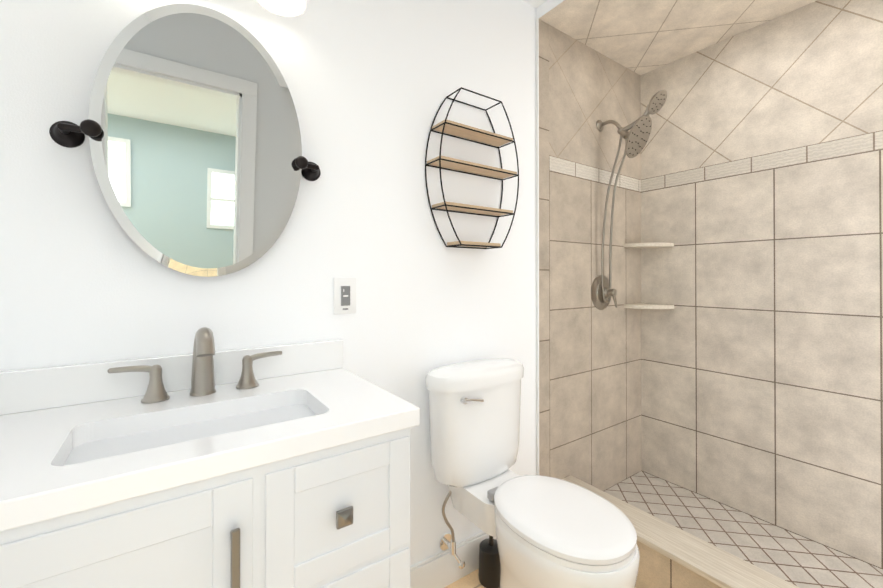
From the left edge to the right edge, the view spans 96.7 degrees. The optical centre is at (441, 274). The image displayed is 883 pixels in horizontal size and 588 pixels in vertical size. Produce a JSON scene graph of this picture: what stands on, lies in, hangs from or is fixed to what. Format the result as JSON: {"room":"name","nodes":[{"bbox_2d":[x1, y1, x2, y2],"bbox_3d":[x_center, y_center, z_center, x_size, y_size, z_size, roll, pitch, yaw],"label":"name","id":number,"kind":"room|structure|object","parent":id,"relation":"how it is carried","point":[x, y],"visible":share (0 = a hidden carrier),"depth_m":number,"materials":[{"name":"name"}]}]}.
{"room":"bathroom","nodes":[
{"label":"bathroom","id":0,"kind":"room"},
{"bbox_2d":[0,0,535,566],"bbox_3d":[0.085,-0.023,1.634,2.820,2.440,0.100,0,0,-35],"label":"wall","id":1,"kind":"structure","parent":0,"point":[372,86],"depth_m":1.29,"materials":[{"name":"white paint"}]},
{"bbox_2d":[49,4,320,276],"bbox_3d":[-0.609,-0.336,1.028,0.616,0.684,0.098,0,0,-35],"label":"mirror","id":2,"kind":"object","parent":1,"relation":"attached to","point":[189,127],"visible":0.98,"depth_m":1.00,"materials":[{"name":"clear glass"}]},
{"bbox_2d":[257,0,305,16],"bbox_3d":[-0.572,-0.866,1.015,0.470,0.220,0.165,0,0,-35],"label":"sconce","id":3,"kind":"object","parent":1,"relation":"attached to","point":[289,8],"visible":0.96,"depth_m":1.14,"materials":[{"name":"white glass"}]},
{"bbox_2d":[334,278,355,313],"bbox_3d":[-0.315,0.069,1.286,0.076,0.118,0.009,0,0,-35],"label":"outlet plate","id":4,"kind":"object","parent":1,"relation":"attached to","point":[344,295],"visible":1,"depth_m":1.28,"materials":[{"name":"white plastic"}]},
{"bbox_2d":[410,531,495,587],"bbox_3d":[0.052,1.129,1.535,0.949,0.135,0.014,0,0,-35],"label":"baseboard","id":5,"kind":"structure","parent":1,"relation":"attached to","point":[441,569],"depth_m":1.51,"materials":[{"name":"white wood"}]},
{"bbox_2d":[425,87,518,248],"bbox_3d":[0.129,-0.399,1.543,0.400,0.585,0.100,0,0,-35],"label":"shelf","id":6,"kind":"object","parent":1,"relation":"attached to","point":[463,131],"visible":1,"depth_m":1.52,"materials":[{"name":"black"}]},
{"bbox_2d":[536,18,538,474],"bbox_3d":[0.444,0.005,1.816,0.006,2.385,0.014,0,0,-35],"label":"wall trim","id":7,"kind":"structure","parent":1,"relation":"attached to","point":[537,246],"depth_m":1.81,"materials":[{"name":"white"}]},
{"bbox_2d":[539,19,549,476],"bbox_3d":[0.480,0.006,1.835,0.074,2.385,0.001,0,0,-35],"label":"wall tile strip","id":8,"kind":"object","parent":1,"relation":"attached to","point":[544,414],"visible":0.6,"depth_m":1.83,"materials":[{"name":"beige tile"}]},
{"bbox_2d":[549,155,640,191],"bbox_3d":[0.852,-0.528,2.098,0.834,0.075,0.001,0,0,-35],"label":"tile border","id":9,"kind":"object","parent":1,"relation":"attached to","point":[570,168],"depth_m":2.04,"materials":[{"name":"beige tile"}]},
{"bbox_2d":[549,25,640,179],"bbox_3d":[0.852,-0.876,2.100,0.834,0.620,0.001,0,0,-35],"label":"wall tile","id":10,"kind":"structure","parent":1,"relation":"attached to","point":[589,87],"depth_m":2.04,"materials":[{"name":"beige tile"}]},
{"bbox_2d":[596,90,666,302],"bbox_3d":[0.940,-0.353,1.952,0.202,1.006,0.337,0,0,-35],"label":"shower head","id":11,"kind":"object","parent":10,"relation":"attached to","point":[636,137],"visible":1,"depth_m":1.97},
{"bbox_2d":[549,171,641,490],"bbox_3d":[0.852,0.354,2.093,0.834,1.690,0.001,0,0,-35],"label":"wall tile","id":12,"kind":"structure","parent":1,"relation":"attached to","point":[595,393],"depth_m":2.05,"materials":[{"name":"beige tile"}]},
{"bbox_2d":[591,275,617,309],"bbox_3d":[0.877,0.094,2.062,0.186,0.186,0.081,0,0,-35],"label":"shower valve","id":13,"kind":"object","parent":12,"relation":"attached to","point":[597,297],"visible":0.92,"depth_m":2.05,"materials":[{"name":"silver metal"}]},
{"bbox_2d":[635,541,720,587],"bbox_3d":[0.910,1.101,1.260,0.001,0.188,1.450,0,0,-35],"label":"trim","id":14,"kind":"structure","parent":1,"relation":"attached to","point":[657,569],"depth_m":1.42,"materials":[{"name":"tile"}]},
{"bbox_2d":[562,475,799,587],"bbox_3d":[0.975,1.090,1.305,0.174,0.210,1.450,0,0,-35],"label":"sill","id":15,"kind":"structure","parent":1,"relation":"attached to","point":[721,568],"depth_m":1.39,"materials":[{"name":"beige stone"}]},
{"bbox_2d":[523,0,546,7],"bbox_3d":[0.530,-1.286,1.006,2.820,0.080,1.650,0,0,-35],"label":"ceiling","id":16,"kind":"structure","parent":0,"point":[536,3],"depth_m":1.79,"materials":[{"name":"white paint"}]},
{"bbox_2d":[536,0,564,18],"bbox_3d":[1.231,-1.217,1.497,0.908,0.053,1.450,0,0,-35],"label":"ceiling soffit","id":17,"kind":"structure","parent":0,"point":[545,7],"depth_m":1.78,"materials":[{"name":"white paint"}]},
{"bbox_2d":[539,0,816,75],"bbox_3d":[1.231,-1.189,1.497,0.908,0.001,1.450,0,0,-35],"label":"shower ceiling","id":18,"kind":"structure","parent":0,"point":[640,37],"depth_m":1.85,"materials":[{"name":"beige tile"}]},
{"bbox_3d":[1.806,1.234,-0.830,2.820,0.099,6.100,0,0,-35],"label":"floor","id":19,"kind":"structure","parent":0,"visible":0},
{"bbox_2d":[445,569,484,587],"bbox_3d":[0.183,1.192,0.750,1.775,0.001,1.450,0,0,-35],"label":"floor","id":20,"kind":"structure","parent":19,"relation":"on","point":[471,580],"depth_m":1.52,"materials":[{"name":"tile"}]},
{"bbox_2d":[0,339,419,587],"bbox_3d":[-0.494,0.700,0.847,0.767,0.985,0.509,0,0,-35],"label":"bathroom vanity","id":21,"kind":"object","parent":20,"relation":"on","point":[292,469],"visible":0.98,"depth_m":0.74,"materials":[{"name":"white"}]},
{"bbox_2d":[107,327,281,402],"bbox_3d":[-0.579,0.213,0.963,0.374,0.169,0.130,0,0,-35],"label":"faucet","id":22,"kind":"object","parent":21,"relation":"on","point":[202,381],"visible":0.98,"depth_m":0.96,"materials":[{"name":"silver metal"}]},
{"bbox_2d":[478,535,499,587],"bbox_3d":[0.195,1.062,1.540,0.100,0.270,0.100,0,0,-35],"label":"toilet brush holder","id":23,"kind":"object","parent":20,"relation":"on","point":[489,569],"visible":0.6,"depth_m":1.50,"materials":[{"name":"black plastic"}]},
{"bbox_2d":[426,358,639,587],"bbox_3d":[0.278,0.766,1.276,0.430,0.859,0.700,0,0,-35],"label":"toilet","id":24,"kind":"object","parent":20,"relation":"on","point":[549,532],"visible":1,"depth_m":1.28,"materials":[{"name":"white ceramic"}]},
{"bbox_3d":[1.322,1.177,1.548,0.685,0.039,1.450,0,0,-35],"label":"shower floor","id":25,"kind":"structure","parent":19,"relation":"on","visible":0},
{"bbox_2d":[604,471,882,587],"bbox_3d":[1.322,1.157,1.548,0.685,0.001,1.450,0,0,-35],"label":"shower floor","id":26,"kind":"structure","parent":25,"relation":"on","point":[793,558],"depth_m":1.73,"materials":[{"name":"tile"}]},
{"bbox_3d":[1.643,-0.022,1.780,0.100,2.440,1.650,0,0,-35],"label":"wall","id":27,"kind":"structure","parent":0,"visible":0},
{"bbox_2d":[624,303,673,308],"bbox_3d":[1.161,0.178,2.198,0.185,0.020,0.185,0,0,-35],"label":"corner shelf","id":28,"kind":"object","parent":27,"relation":"attached to","point":[647,306],"visible":1,"depth_m":2.16,"materials":[{"name":"stone"}]},
{"bbox_2d":[624,243,673,248],"bbox_3d":[1.161,-0.165,2.200,0.185,0.020,0.185,0,0,-35],"label":"corner shelf","id":29,"kind":"object","parent":27,"relation":"attached to","point":[644,245],"visible":0.98,"depth_m":2.16,"materials":[{"name":"stone"}]},
{"bbox_2d":[640,0,882,179],"bbox_3d":[1.593,-0.877,1.749,0.001,0.620,1.450,0,0,-35],"label":"wall tile","id":30,"kind":"structure","parent":27,"relation":"attached to","point":[809,74],"depth_m":1.82,"materials":[{"name":"beige tile"}]},
{"bbox_2d":[641,130,882,191],"bbox_3d":[1.592,-0.530,1.747,0.001,0.075,1.450,0,0,-35],"label":"tile border","id":31,"kind":"object","parent":27,"relation":"attached to","point":[863,143],"depth_m":1.82,"materials":[{"name":"beige tile"}]},
{"bbox_2d":[641,149,882,568],"bbox_3d":[1.593,0.353,1.742,0.001,1.690,1.450,0,0,-35],"label":"wall tile","id":32,"kind":"structure","parent":27,"relation":"attached to","point":[762,370],"depth_m":1.81,"materials":[{"name":"beige tile"}]}
]}

